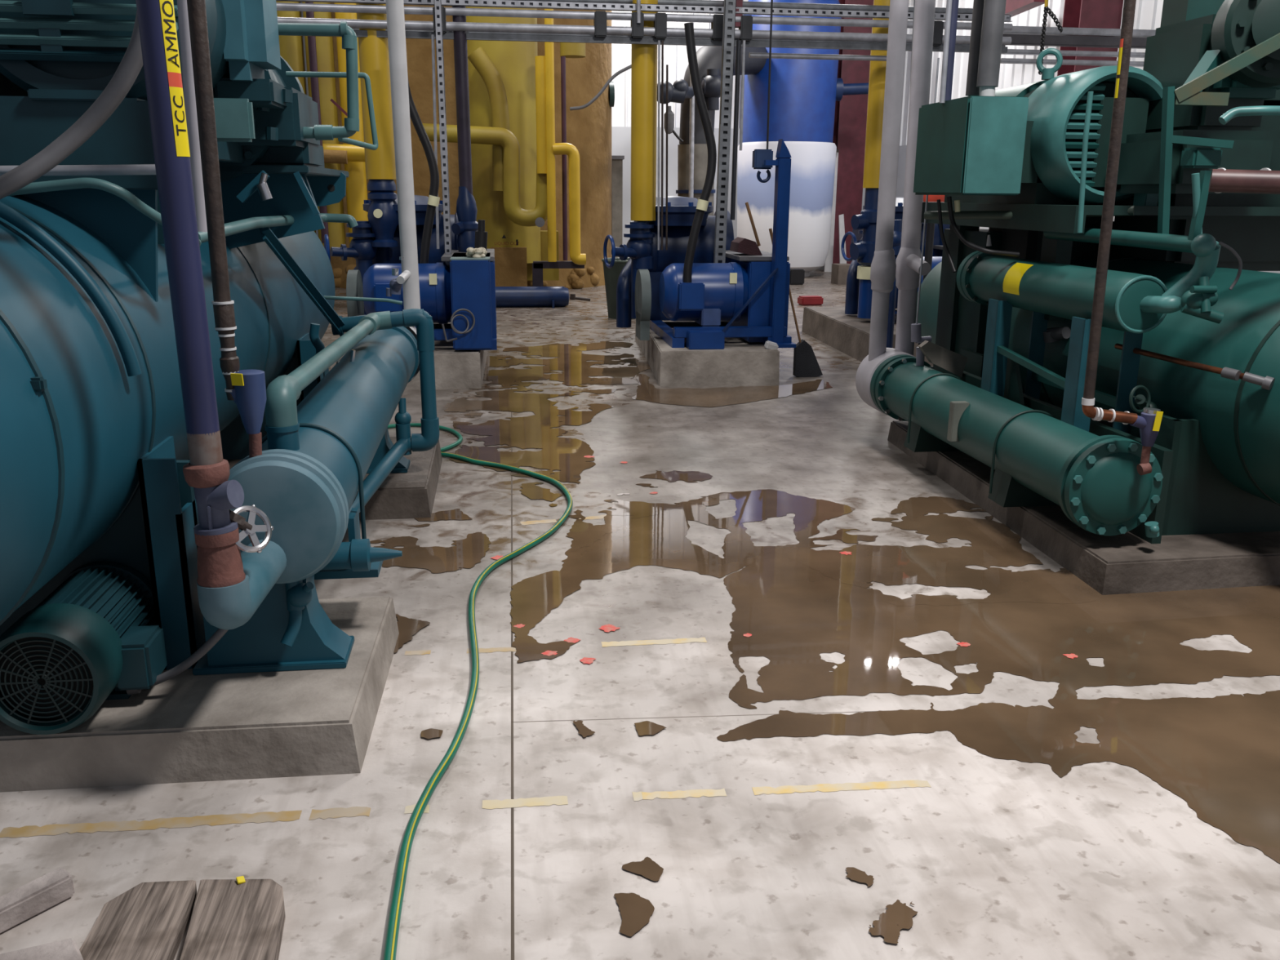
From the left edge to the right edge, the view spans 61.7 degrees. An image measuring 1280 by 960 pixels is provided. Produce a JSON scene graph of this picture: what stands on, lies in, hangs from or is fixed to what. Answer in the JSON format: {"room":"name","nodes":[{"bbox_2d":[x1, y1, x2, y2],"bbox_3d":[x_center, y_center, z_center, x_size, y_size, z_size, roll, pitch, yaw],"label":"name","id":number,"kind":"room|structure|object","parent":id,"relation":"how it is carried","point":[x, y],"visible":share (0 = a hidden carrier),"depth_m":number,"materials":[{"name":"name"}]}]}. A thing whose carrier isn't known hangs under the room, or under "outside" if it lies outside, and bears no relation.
{"room":"mechanical room","nodes":[
{"label":"mechanical room","id":0,"kind":"room"},
{"bbox_2d":[275,0,368,249],"bbox_3d":[-3.937,-4.921,13.213,1.125,4.064,0.689,-2,15,-7],"label":"pipe","id":1,"kind":"object","parent":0,"point":[319,51],"visible":0.25,"depth_m":13.28,"materials":[{"name":"yellow metal"}]},
{"bbox_2d":[300,0,748,128],"bbox_3d":[-2.339,-7.607,20.598,15.000,7.000,0.030,-2,15,-7],"label":"wall","id":2,"kind":"structure","parent":0,"point":[674,55],"depth_m":20.87,"materials":[{"name":"metal"}]},
{"bbox_2d":[315,126,865,269],"bbox_3d":[-2.490,-5.527,21.042,14.500,2.750,0.070,-2,15,-7],"label":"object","id":3,"kind":"structure","parent":2,"relation":"attached to","point":[620,135],"depth_m":21.23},
{"bbox_2d":[0,269,1279,959],"bbox_3d":[-1.110,-1.698,12.097,14.960,0.004,22.529,-2,15,-7],"label":"floor","id":4,"kind":"structure","parent":0,"point":[519,851],"depth_m":2.75,"materials":[{"name":"concrete"}]},
{"bbox_2d":[0,866,74,933],"bbox_3d":[-1.343,0.913,2.245,0.056,0.054,0.295,11,18,34],"label":"block","id":5,"kind":"object","parent":4,"relation":"on","point":[24,902],"visible":1,"depth_m":2.28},
{"bbox_2d":[0,937,83,959],"bbox_3d":[-1.141,0.972,2.019,0.179,0.059,0.292,-11,19,-37],"label":"block","id":6,"kind":"object","parent":4,"relation":"on","point":[64,949],"visible":1,"depth_m":2.09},
{"bbox_2d":[0,561,167,734],"bbox_3d":[-1.527,0.388,3.088,0.365,0.330,0.850,-2,15,-7],"label":"motor","id":7,"kind":"object","parent":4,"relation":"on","point":[96,637],"visible":0.96,"depth_m":2.75,"materials":[{"name":"teal paint"}]},
{"bbox_2d":[0,636,93,726],"bbox_3d":[-1.506,0.507,2.695,0.260,0.260,0.005,-2,15,-7],"label":"fan grille","id":8,"kind":"object","parent":7,"relation":"attached to","point":[8,716],"depth_m":2.69,"materials":[{"name":"metal"}]},
{"bbox_2d":[126,628,228,694],"bbox_3d":[-1.237,0.467,2.943,0.336,0.221,0.092,-7,17,-27],"label":"conduit","id":9,"kind":"object","parent":7,"relation":"attached to","point":[215,638],"visible":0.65,"depth_m":2.92,"materials":[{"name":"grey metal"}]},
{"bbox_2d":[79,880,196,959],"bbox_3d":[-1.031,0.951,2.146,0.199,0.033,0.437,-2,15,-7],"label":"plank","id":10,"kind":"object","parent":4,"relation":"on","point":[148,921],"visible":0.97,"depth_m":2.21,"materials":[{"name":"wood"}]},
{"bbox_2d":[0,596,399,792],"bbox_3d":[-1.836,0.618,3.150,2.125,0.150,0.930,-2,15,-7],"label":"concrete plinth","id":11,"kind":"object","parent":4,"relation":"on","point":[185,727],"visible":0.69,"depth_m":2.83,"materials":[{"name":"concrete"}]},
{"bbox_2d":[0,0,402,670],"bbox_3d":[-2.315,-0.972,4.146,2.514,2.400,5.080,-2,15,-7],"label":"industrial chiller","id":12,"kind":"object","parent":4,"relation":"on","point":[94,450],"visible":0.85,"depth_m":3.02,"materials":[{"name":"teal paint"}]},
{"bbox_2d":[0,10,142,199],"bbox_3d":[-1.340,-0.891,2.454,0.505,0.571,0.097,-7,17,-25],"label":"conduit","id":13,"kind":"object","parent":12,"relation":"attached to","point":[131,63],"visible":0.75,"depth_m":2.49,"materials":[{"name":"grey metal"}]},
{"bbox_2d":[177,0,207,231],"bbox_3d":[-1.216,-1.254,2.892,0.090,1.138,0.060,-2,15,-7],"label":"pipe","id":14,"kind":"object","parent":12,"relation":"attached to","point":[189,99],"visible":0.38,"depth_m":2.93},
{"bbox_2d":[179,879,285,959],"bbox_3d":[-0.825,0.949,2.153,0.189,0.036,0.475,-3,15,-12],"label":"plank","id":15,"kind":"object","parent":4,"relation":"on","point":[230,920],"visible":1,"depth_m":2.21,"materials":[{"name":"wood"}]},
{"bbox_2d":[192,308,439,675],"bbox_3d":[-1.173,-0.217,4.378,0.598,0.837,3.760,-2,15,-7],"label":"cooler","id":16,"kind":"object","parent":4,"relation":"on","point":[308,477],"visible":0.97,"depth_m":3.12,"materials":[{"name":"teal paint"}]},
{"bbox_2d":[135,0,273,587],"bbox_3d":[-0.999,-0.799,2.375,0.131,2.174,0.186,7,16,22],"label":"pipe","id":17,"kind":"object","parent":16,"relation":"attached to","point":[218,539],"visible":1,"depth_m":2.43,"materials":[{"name":"blue paint"}]},
{"bbox_2d":[229,368,266,457],"bbox_3d":[-1.060,-0.185,2.874,0.094,0.236,0.088,-10,18,-35],"label":"valve","id":18,"kind":"object","parent":16,"relation":"attached to","point":[249,392],"visible":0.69,"depth_m":2.84,"materials":[{"name":"blue metal"}]},
{"bbox_2d":[186,0,239,399],"bbox_3d":[-1.090,-0.927,2.684,0.056,1.471,0.055,7,16,24],"label":"pipe","id":19,"kind":"object","parent":18,"relation":"attached to","point":[223,305],"visible":0.92,"depth_m":2.72,"materials":[{"name":"brown metal"}]},
{"bbox_2d":[385,0,420,309],"bbox_3d":[-1.276,-1.971,5.689,0.114,2.291,0.212,-2,15,-7],"label":"pipe","id":20,"kind":"object","parent":16,"relation":"on","point":[409,277],"visible":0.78,"depth_m":5.77,"materials":[{"name":"metal"}]},
{"bbox_2d":[193,436,442,519],"bbox_3d":[-2.137,-0.009,5.484,2.155,0.150,1.140,-2,15,-7],"label":"concrete plinth","id":21,"kind":"object","parent":4,"relation":"on","point":[411,494],"visible":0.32,"depth_m":5.08,"materials":[{"name":"concrete"}]},
{"bbox_2d":[330,321,487,390],"bbox_3d":[-1.994,-1.234,9.805,1.200,0.280,3.070,-2,15,-7],"label":"concrete plinth","id":22,"kind":"object","parent":4,"relation":"on","point":[460,369],"visible":0.13,"depth_m":8.40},
{"bbox_2d":[324,194,497,350],"bbox_3d":[-1.983,-1.839,9.205,1.456,1.200,2.311,-2,15,-7],"label":"pump skid","id":23,"kind":"object","parent":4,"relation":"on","point":[468,283],"depth_m":8.50,"materials":[{"name":"blue paint"}]},
{"bbox_2d":[355,3,398,247],"bbox_3d":[-2.197,-4.034,8.744,0.267,4.160,0.274,-2,15,-7],"label":"pipe","id":24,"kind":"object","parent":23,"relation":"attached to","point":[374,58],"visible":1,"depth_m":8.96,"materials":[{"name":"metal"}]},
{"bbox_2d":[531,0,973,13],"bbox_3d":[-0.704,-4.040,9.001,7.906,0.060,0.060,-2,15,-7],"label":"conduit","id":25,"kind":"object","parent":24,"relation":"attached to","point":[697,2],"visible":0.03,"depth_m":9.22,"materials":[{"name":"metal"}]},
{"bbox_2d":[407,74,439,263],"bbox_3d":[-1.743,-2.442,8.492,0.294,2.034,0.099,-2,15,-7],"label":"lead","id":26,"kind":"object","parent":23,"relation":"attached to","point":[433,200],"visible":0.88,"depth_m":8.51,"materials":[{"name":"black rubber"}]},
{"bbox_2d":[434,0,451,266],"bbox_3d":[-1.588,-2.851,8.627,0.062,2.312,0.052,-2,15,-7],"label":"strut","id":27,"kind":"object","parent":23,"relation":"attached to","point":[437,3],"visible":0.93,"depth_m":8.61,"materials":[{"name":"metal"}]},
{"bbox_2d":[431,34,439,248],"bbox_3d":[-1.662,-2.728,8.702,0.052,1.662,0.024,-2,15,-7],"label":"conduit","id":28,"kind":"object","parent":27,"relation":"attached to","point":[432,35],"visible":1,"depth_m":8.64,"materials":[{"name":"metal"}]},
{"bbox_2d":[451,0,477,252],"bbox_3d":[-1.484,-3.172,8.948,0.202,2.630,0.248,4,15,14],"label":"pipe","id":29,"kind":"object","parent":23,"relation":"on","point":[465,228],"visible":0.82,"depth_m":9.03,"materials":[{"name":"metal"}]},
{"bbox_2d":[275,0,1013,22],"bbox_3d":[-0.678,-3.916,8.829,7.906,0.055,0.042,-2,15,-7],"label":"rail","id":30,"kind":"object","parent":29,"relation":"attached to","point":[479,3],"visible":0.84,"depth_m":8.91,"materials":[{"name":"metal"}]},
{"bbox_2d":[285,30,1008,53],"bbox_3d":[-0.687,-3.686,8.942,7.906,0.050,0.040,-2,15,-7],"label":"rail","id":31,"kind":"object","parent":29,"relation":"attached to","point":[359,33],"visible":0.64,"depth_m":9.02,"materials":[{"name":"metal"}]},
{"bbox_2d":[593,10,606,37],"bbox_3d":[-0.331,-3.792,8.914,0.100,0.198,0.110,-2,15,-7],"label":"clamp","id":32,"kind":"object","parent":31,"relation":"attached to","point":[600,16],"visible":1,"depth_m":8.87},
{"bbox_2d":[630,12,644,39],"bbox_3d":[-0.024,-3.800,8.953,0.100,0.198,0.110,-2,15,-7],"label":"clamp","id":33,"kind":"object","parent":31,"relation":"attached to","point":[637,29],"visible":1,"depth_m":8.91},
{"bbox_2d":[277,17,1011,44],"bbox_3d":[-0.680,-3.738,8.876,7.906,0.068,0.068,-2,15,-7],"label":"conduit","id":34,"kind":"object","parent":33,"relation":"attached to","point":[353,24],"visible":0.6,"depth_m":8.88,"materials":[{"name":"metal"}]},
{"bbox_2d":[275,2,1013,31],"bbox_3d":[-0.679,-3.846,8.847,7.906,0.060,0.060,-2,15,-7],"label":"conduit","id":35,"kind":"object","parent":33,"relation":"attached to","point":[280,6],"visible":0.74,"depth_m":8.84,"materials":[{"name":"metal"}]},
{"bbox_2d":[653,12,666,39],"bbox_3d":[0.170,-3.806,8.978,0.100,0.198,0.110,-2,15,-7],"label":"clamp","id":36,"kind":"object","parent":31,"relation":"attached to","point":[660,19],"visible":1,"depth_m":8.93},
{"bbox_2d":[657,40,660,249],"bbox_3d":[0.161,-2.848,9.177,0.033,1.715,0.018,-2,15,-7],"label":"rod","id":37,"kind":"object","parent":36,"relation":"attached to","point":[659,41],"visible":1,"depth_m":9.14,"materials":[{"name":"metal"}]},
{"bbox_2d":[661,40,663,249],"bbox_3d":[0.191,-2.849,9.181,0.034,1.716,0.018,-2,15,-7],"label":"rod","id":38,"kind":"object","parent":36,"relation":"attached to","point":[662,41],"visible":1,"depth_m":9.14,"materials":[{"name":"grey metal"}]},
{"bbox_2d":[352,28,1005,46],"bbox_3d":[-0.693,-3.729,8.981,7.906,0.040,0.040,-2,15,-7],"label":"conduit","id":39,"kind":"object","parent":31,"relation":"attached to","point":[411,30],"visible":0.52,"depth_m":9.06,"materials":[{"name":"metal"}]},
{"bbox_2d":[748,52,886,61],"bbox_3d":[1.604,-3.678,9.306,1.332,0.044,0.044,-2,15,-7],"label":"conduit","id":40,"kind":"object","parent":31,"relation":"attached to","point":[752,55],"visible":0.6,"depth_m":9.28,"materials":[{"name":"metal"}]},
{"bbox_2d":[393,613,430,653],"bbox_3d":[-0.807,0.534,3.760,0.130,0.001,0.348,-2,15,-7],"label":"puddle","id":41,"kind":"object","parent":4,"relation":"on","point":[407,627],"visible":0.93,"depth_m":3.79,"materials":[{"name":"liquid"}]},
{"bbox_2d":[369,508,490,574],"bbox_3d":[-0.946,0.265,4.770,0.564,0.001,0.948,-2,15,-7],"label":"puddle","id":42,"kind":"object","parent":4,"relation":"on","point":[468,552],"visible":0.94,"depth_m":4.61,"materials":[{"name":"liquid"}]},
{"bbox_2d":[329,2,612,288],"bbox_3d":[-2.925,-6.879,18.069,5.336,7.105,5.335,-2,15,-7],"label":"wall","id":43,"kind":"structure","parent":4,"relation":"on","point":[588,129],"depth_m":16.88,"materials":[{"name":"beige metal"}]},
{"bbox_2d":[382,422,573,959],"bbox_3d":[-0.684,0.289,4.638,1.087,0.026,5.308,-4,16,-15],"label":"garden hose","id":44,"kind":"object","parent":4,"relation":"on","point":[393,922],"visible":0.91,"depth_m":3.12,"materials":[{"name":"rubber"}]},
{"bbox_2d":[422,6,631,286],"bbox_3d":[-1.576,-5.448,14.857,2.912,6.232,1.774,-2,15,-7],"label":"vessel","id":45,"kind":"object","parent":4,"relation":"on","point":[514,148],"visible":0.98,"depth_m":14.69,"materials":[{"name":"yellow metal"}]},
{"bbox_2d":[495,286,590,308],"bbox_3d":[-1.679,-2.347,14.391,1.996,0.484,0.475,-2,15,-7],"label":"receiver","id":46,"kind":"object","parent":4,"relation":"on","point":[505,296],"visible":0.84,"depth_m":14.37,"materials":[{"name":"blue paint"}]},
{"bbox_2d":[510,570,581,662],"bbox_3d":[-0.337,0.485,3.963,0.290,0.001,0.879,-2,15,-7],"label":"puddle","id":47,"kind":"object","parent":4,"relation":"on","point":[533,597],"visible":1,"depth_m":4.02,"materials":[{"name":"liquid"}]},
{"bbox_2d":[444,338,651,506],"bbox_3d":[-0.676,-0.691,8.343,1.583,0.001,6.340,0,15,0],"label":"puddle","id":48,"kind":"object","parent":4,"relation":"on","point":[565,455],"visible":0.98,"depth_m":7.62,"materials":[{"name":"liquid"}]},
{"bbox_2d":[611,155,624,257],"bbox_3d":[-0.443,-4.949,20.175,0.246,2.218,0.400,-2,15,-7],"label":"door","id":49,"kind":"structure","parent":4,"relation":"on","point":[616,161],"depth_m":19.95,"materials":[{"name":"grey metal"}]},
{"bbox_2d":[601,257,635,319],"bbox_3d":[-0.193,-2.369,13.242,0.566,0.720,0.566,-2,15,-7],"label":"waste bin","id":50,"kind":"object","parent":4,"relation":"on","point":[611,275],"visible":0.33,"depth_m":13.07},
{"bbox_2d":[613,893,654,936],"bbox_3d":[-0.009,0.932,2.302,0.085,0.001,0.146,-2,15,-7],"label":"puddle","id":51,"kind":"object","parent":4,"relation":"on","point":[636,911],"visible":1,"depth_m":2.31,"materials":[{"name":"liquid"}]},
{"bbox_2d":[565,470,719,551],"bbox_3d":[0.036,0.124,5.325,0.871,0.001,1.349,-2,15,-7],"label":"puddle","id":52,"kind":"object","parent":4,"relation":"on","point":[584,534],"visible":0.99,"depth_m":5.25,"materials":[{"name":"liquid"}]},
{"bbox_2d":[622,857,663,880],"bbox_3d":[0.007,0.892,2.452,0.095,0.001,0.093,-2,15,-7],"label":"puddle","id":53,"kind":"object","parent":4,"relation":"on","point":[647,868],"visible":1,"depth_m":2.45,"materials":[{"name":"liquid"}]},
{"bbox_2d":[603,138,795,349],"bbox_3d":[0.421,-2.131,9.509,1.476,1.640,2.200,-2,15,-7],"label":"pump skid","id":54,"kind":"object","parent":4,"relation":"on","point":[748,293],"depth_m":8.86,"materials":[{"name":"blue paint"}]},
{"bbox_2d":[631,0,657,269],"bbox_3d":[0.040,-3.844,9.154,0.224,4.040,0.224,-2,15,-7],"label":"pipe","id":55,"kind":"object","parent":54,"relation":"on","point":[643,56],"visible":0.77,"depth_m":9.29,"materials":[{"name":"metal"}]},
{"bbox_2d":[665,64,668,249],"bbox_3d":[0.232,-2.759,9.211,0.034,1.526,0.018,-2,15,-7],"label":"rod","id":56,"kind":"object","parent":54,"relation":"attached to","point":[667,65],"visible":1,"depth_m":9.20,"materials":[{"name":"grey metal"}]},
{"bbox_2d":[683,22,716,282],"bbox_3d":[0.471,-2.550,8.470,0.276,1.986,0.099,-2,15,-7],"label":"lead","id":57,"kind":"object","parent":54,"relation":"on","point":[703,202],"visible":1,"depth_m":8.46,"materials":[{"name":"black rubber"}]},
{"bbox_2d":[713,0,736,262],"bbox_3d":[0.708,-2.960,8.909,0.127,2.341,0.052,-2,15,-7],"label":"strut","id":58,"kind":"object","parent":54,"relation":"on","point":[730,6],"visible":0.94,"depth_m":8.90,"materials":[{"name":"metal"}]},
{"bbox_2d":[730,40,741,219],"bbox_3d":[0.803,-2.920,8.983,0.050,1.434,0.040,-2,15,-7],"label":"conduit","id":59,"kind":"object","parent":58,"relation":"attached to","point":[738,42],"visible":1,"depth_m":8.96,"materials":[{"name":"grey metal"}]},
{"bbox_2d":[729,202,762,255],"bbox_3d":[0.910,-2.138,9.104,0.224,0.437,0.300,-2,15,-7],"label":"dustpan","id":60,"kind":"object","parent":54,"relation":"on","point":[740,245],"visible":1,"depth_m":9.01,"materials":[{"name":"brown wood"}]},
{"bbox_2d":[751,0,773,182],"bbox_3d":[0.993,-3.190,8.467,0.151,1.618,0.100,-2,15,-7],"label":"hook","id":61,"kind":"object","parent":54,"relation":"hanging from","point":[759,156],"visible":1,"depth_m":8.57,"materials":[{"name":"blue metal"}]},
{"bbox_2d":[635,320,779,386],"bbox_3d":[0.545,-1.300,10.120,0.988,0.280,3.157,-1,15,-4],"label":"concrete plinth","id":62,"kind":"object","parent":4,"relation":"on","point":[741,362],"visible":0.53,"depth_m":8.65,"materials":[{"name":"concrete"}]},
{"bbox_2d":[560,488,855,580],"bbox_3d":[0.338,0.226,4.951,1.534,0.001,1.295,-2,15,-7],"label":"puddle","id":63,"kind":"object","parent":4,"relation":"on","point":[658,540],"visible":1,"depth_m":4.81,"materials":[{"name":"liquid"}]},
{"bbox_2d":[631,373,832,407],"bbox_3d":[0.738,-0.733,8.537,1.707,0.001,1.520,-2,15,-7],"label":"puddle","id":64,"kind":"object","parent":4,"relation":"on","point":[710,397],"visible":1,"depth_m":8.30,"materials":[{"name":"liquid"}]},
{"bbox_2d":[737,0,868,276],"bbox_3d":[2.898,-6.376,19.759,2.202,5.129,1.823,9,17,28],"label":"tank","id":65,"kind":"object","parent":4,"relation":"on","point":[804,94],"visible":0.57,"depth_m":19.25,"materials":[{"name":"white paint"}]},
{"bbox_2d":[675,45,766,215],"bbox_3d":[1.398,-5.873,18.618,0.921,3.590,2.433,8,17,27],"label":"pipe","id":66,"kind":"object","parent":65,"relation":"attached to","point":[692,153],"visible":0.6,"depth_m":17.84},
{"bbox_2d":[657,79,694,142],"bbox_3d":[0.715,-5.902,17.226,0.505,0.947,1.478,8,17,26],"label":"valve","id":67,"kind":"object","parent":66,"relation":"attached to","point":[680,91],"visible":0.81,"depth_m":16.66,"materials":[{"name":"grey metal"}]},
{"bbox_2d":[789,287,822,377],"bbox_3d":[1.394,-1.252,9.050,0.313,0.785,0.129,-2,15,-7],"label":"shovel","id":68,"kind":"object","parent":4,"relation":"on","point":[806,364],"visible":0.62,"depth_m":9.05,"materials":[{"name":"black metal"}]},
{"bbox_2d":[823,149,839,271],"bbox_3d":[3.671,-5.285,21.077,0.381,2.344,0.165,-2,15,-7],"label":"downspout","id":69,"kind":"object","parent":4,"relation":"on","point":[828,264],"visible":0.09,"depth_m":21.21,"materials":[{"name":"white paint"}]},
{"bbox_2d":[831,263,850,284],"bbox_3d":[3.528,-3.581,18.610,0.289,0.333,0.400,-2,15,-7],"label":"block","id":70,"kind":"object","parent":4,"relation":"on","point":[839,271],"visible":0.71,"depth_m":18.43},
{"bbox_2d":[832,0,873,263],"bbox_3d":[4.134,-7.607,20.967,0.560,6.900,0.440,-2,15,-7],"label":"steel column","id":71,"kind":"structure","parent":4,"relation":"on","point":[851,112],"depth_m":21.01,"materials":[{"name":"metal"}]},
{"bbox_2d":[801,306,933,364],"bbox_3d":[2.501,-1.508,10.950,1.180,0.280,2.500,-2,15,-7],"label":"concrete plinth","id":72,"kind":"object","parent":4,"relation":"on","point":[849,334],"visible":0.3,"depth_m":10.78,"materials":[{"name":"concrete"}]},
{"bbox_2d":[886,278,896,347],"label":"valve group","id":73,"kind":"object","parent":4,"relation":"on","point":[893,293],"depth_m":8.25,"materials":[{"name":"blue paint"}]},
{"bbox_2d":[868,899,917,943],"bbox_3d":[0.543,0.943,2.274,0.129,0.001,0.155,-2,15,-7],"label":"puddle","id":74,"kind":"object","parent":4,"relation":"on","point":[898,916],"visible":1,"depth_m":2.28,"materials":[{"name":"liquid"}]},
{"bbox_2d":[840,196,950,322],"bbox_3d":[2.766,-2.230,10.792,1.456,1.200,2.200,-2,15,-7],"label":"pump skid","id":75,"kind":"object","parent":4,"relation":"on","point":[852,282],"visible":0.12,"depth_m":11.05,"materials":[{"name":"blue paint"}]},
{"bbox_2d":[849,0,889,318],"bbox_3d":[2.239,-3.945,9.981,0.353,4.840,0.271,-9,18,-31],"label":"pipe","id":76,"kind":"object","parent":75,"relation":"attached to","point":[863,251],"visible":0.66,"depth_m":10.21,"materials":[{"name":"metal"}]},
{"bbox_2d":[917,195,944,360],"bbox_3d":[2.250,-1.642,8.426,0.239,1.841,0.239,5,16,18],"label":"pipe","id":77,"kind":"object","parent":4,"relation":"on","point":[930,227],"visible":0.05,"depth_m":8.39,"materials":[{"name":"metal"}]},
{"bbox_2d":[786,496,1095,606],"bbox_3d":[1.199,0.288,4.745,1.180,0.001,1.494,-2,15,-7],"label":"puddle","id":78,"kind":"object","parent":4,"relation":"on","point":[993,543],"visible":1,"depth_m":4.54,"materials":[{"name":"liquid"}]},
{"bbox_2d":[716,553,1279,863],"bbox_3d":[2.015,0.600,3.602,3.708,0.001,2.505,-2,15,-7],"label":"puddle","id":79,"kind":"object","parent":4,"relation":"on","point":[1220,755],"visible":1,"depth_m":3.50,"materials":[{"name":"liquid"}]},
{"bbox_2d":[855,235,1182,537],"bbox_3d":[1.790,-0.620,5.397,0.544,1.169,2.789,-2,15,-7],"label":"cooler","id":80,"kind":"object","parent":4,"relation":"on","point":[1037,458],"visible":0.98,"depth_m":4.85,"materials":[{"name":"green paint"}]},
{"bbox_2d":[868,0,908,360],"bbox_3d":[1.475,-1.988,6.276,0.150,2.604,0.150,-2,15,-7],"label":"pipe","id":81,"kind":"object","parent":80,"relation":"attached to","point":[883,265],"visible":0.92,"depth_m":6.29,"materials":[{"name":"metal"}]},
{"bbox_2d":[894,0,935,355],"bbox_3d":[1.667,-2.007,6.311,0.160,2.621,0.313,-2,15,-7],"label":"pipe","id":82,"kind":"object","parent":80,"relation":"attached to","point":[908,262],"visible":0.8,"depth_m":6.41,"materials":[{"name":"metal"}]},
{"bbox_2d":[911,218,931,365],"bbox_3d":[1.607,-1.064,6.093,0.125,0.819,0.056,-2,15,-7],"label":"pipe","id":83,"kind":"object","parent":80,"relation":"attached to","point":[916,337],"depth_m":6.13,"materials":[{"name":"metal"}]},
{"bbox_2d":[1129,407,1163,475],"bbox_3d":[1.934,-0.144,4.108,0.114,0.260,0.092,-2,15,-7],"label":"valve","id":84,"kind":"object","parent":80,"relation":"attached to","point":[1148,423],"visible":1,"depth_m":4.09,"materials":[{"name":"purple metal"}]},
{"bbox_2d":[1081,0,1137,424],"bbox_3d":[1.784,-1.277,3.817,0.236,2.206,0.065,0,15,-2],"label":"pipe","id":85,"kind":"object","parent":84,"relation":"attached to","point":[1097,414],"visible":1,"depth_m":3.89,"materials":[{"name":"brown metal"}]},
{"bbox_2d":[887,420,1279,595],"bbox_3d":[2.764,0.007,5.592,2.300,0.130,2.710,-2,15,-7],"label":"concrete plinth","id":86,"kind":"object","parent":4,"relation":"on","point":[1122,563],"visible":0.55,"depth_m":4.35,"materials":[{"name":"concrete"}]},
{"bbox_2d":[1057,0,1123,75],"bbox_3d":[5.677,-5.587,13.469,0.576,6.900,0.440,-2,15,-7],"label":"steel column","id":87,"kind":"structure","parent":4,"relation":"on","point":[1096,14],"depth_m":13.26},
{"bbox_2d":[913,0,1279,543],"bbox_3d":[2.621,-1.343,5.529,2.303,2.508,4.000,-2,15,-7],"label":"industrial chiller","id":88,"kind":"object","parent":4,"relation":"on","point":[1197,211],"visible":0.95,"depth_m":4.77,"materials":[{"name":"green paint"}]},
{"bbox_2d":[939,0,951,102],"bbox_3d":[1.480,-2.360,5.101,0.030,1.066,0.026,-2,15,-7],"label":"conduit","id":89,"kind":"object","parent":88,"relation":"attached to","point":[948,4],"visible":1,"depth_m":5.17,"materials":[{"name":"metal"}]},
{"bbox_2d":[945,0,959,100],"bbox_3d":[1.543,-2.417,5.250,0.053,1.085,0.052,-2,15,-7],"label":"conduit","id":90,"kind":"object","parent":88,"relation":"on","point":[954,11],"visible":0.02,"depth_m":5.30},
{"bbox_2d":[965,0,984,96],"bbox_3d":[1.721,-2.487,5.360,0.090,1.061,0.084,-2,15,-7],"label":"conduit","id":91,"kind":"object","parent":88,"relation":"attached to","point":[971,89],"visible":0.63,"depth_m":5.41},
{"bbox_2d":[976,0,1006,96],"bbox_3d":[1.741,-2.424,5.223,0.112,1.058,0.104,-2,15,-7],"label":"conduit","id":92,"kind":"object","parent":88,"relation":"on","point":[993,12],"visible":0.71,"depth_m":5.26,"materials":[{"name":"grey metal"}]},
{"bbox_2d":[1026,65,1162,204],"bbox_3d":[2.188,-1.654,5.169,0.630,0.630,0.455,-2,15,-7],"label":"motor","id":93,"kind":"object","parent":88,"relation":"attached to","point":[1056,109],"depth_m":5.02,"materials":[{"name":"green paint"}]},
{"bbox_2d":[1128,385,1157,413],"bbox_3d":[2.070,-0.318,4.391,0.070,0.166,0.292,11,18,34],"label":"valve","id":94,"kind":"object","parent":88,"relation":"attached to","point":[1140,400],"visible":0.79,"depth_m":4.31,"materials":[{"name":"green paint"}]},
{"bbox_2d":[1004,0,1044,17],"bbox_3d":[5.216,-6.547,14.610,0.200,0.296,1.012,-2,15,-9],"label":"rafter","id":95,"kind":"object","parent":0,"point":[1014,7],"visible":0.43,"depth_m":14.56,"materials":[{"name":"red metal"}]},
{"bbox_2d":[899,0,1163,146],"bbox_3d":[6.388,-4.715,10.040,0.030,7.000,24.000,-2,15,-7],"label":"window","id":96,"kind":"structure","parent":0,"point":[1148,13],"depth_m":16.02,"materials":[{"name":"glass"}]},
{"bbox_2d":[896,145,1279,273],"bbox_3d":[6.035,-2.993,12.491,0.060,2.400,19.900,-2,15,-7],"label":"trim","id":97,"kind":"structure","parent":96,"relation":"attached to","point":[902,150],"depth_m":20.19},
{"bbox_2d":[1038,0,1062,75],"bbox_3d":[2.839,-3.107,7.381,0.155,0.591,0.034,-2,15,-7],"label":"hanging chain","id":98,"kind":"object","parent":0,"point":[1046,8],"visible":0.75,"depth_m":7.37,"materials":[{"name":"black metal"}]},
{"bbox_3d":[5.872,-4.926,11.349,0.435,1.312,0.150,-2,15,-7],"label":"upright","id":99,"kind":"object","parent":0,"visible":0},
{"bbox_2d":[1000,57,1144,66],"bbox_3d":[4.986,-4.489,11.530,2.361,0.045,0.100,-2,15,-7],"label":"raceway","id":100,"kind":"object","parent":99,"relation":"attached to","point":[1003,60],"visible":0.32,"depth_m":11.45,"materials":[{"name":"metal"}]},
{"bbox_2d":[1000,48,1145,57],"bbox_3d":[4.975,-4.577,11.504,2.355,0.045,0.100,-2,15,-7],"label":"raceway","id":101,"kind":"object","parent":99,"relation":"attached to","point":[1010,51],"visible":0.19,"depth_m":11.43,"materials":[{"name":"metal"}]},
{"bbox_2d":[1003,34,1146,48],"bbox_3d":[4.961,-4.691,11.472,2.348,0.100,0.100,-2,15,-7],"label":"raceway","id":102,"kind":"object","parent":99,"relation":"attached to","point":[1016,39],"visible":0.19,"depth_m":11.38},
{"bbox_2d":[1003,26,1155,37],"bbox_3d":[4.949,-4.784,11.445,2.342,0.070,0.100,-2,15,-7],"label":"raceway","id":103,"kind":"object","parent":102,"relation":"on","point":[1035,30],"visible":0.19,"depth_m":11.37,"materials":[{"name":"metal"}]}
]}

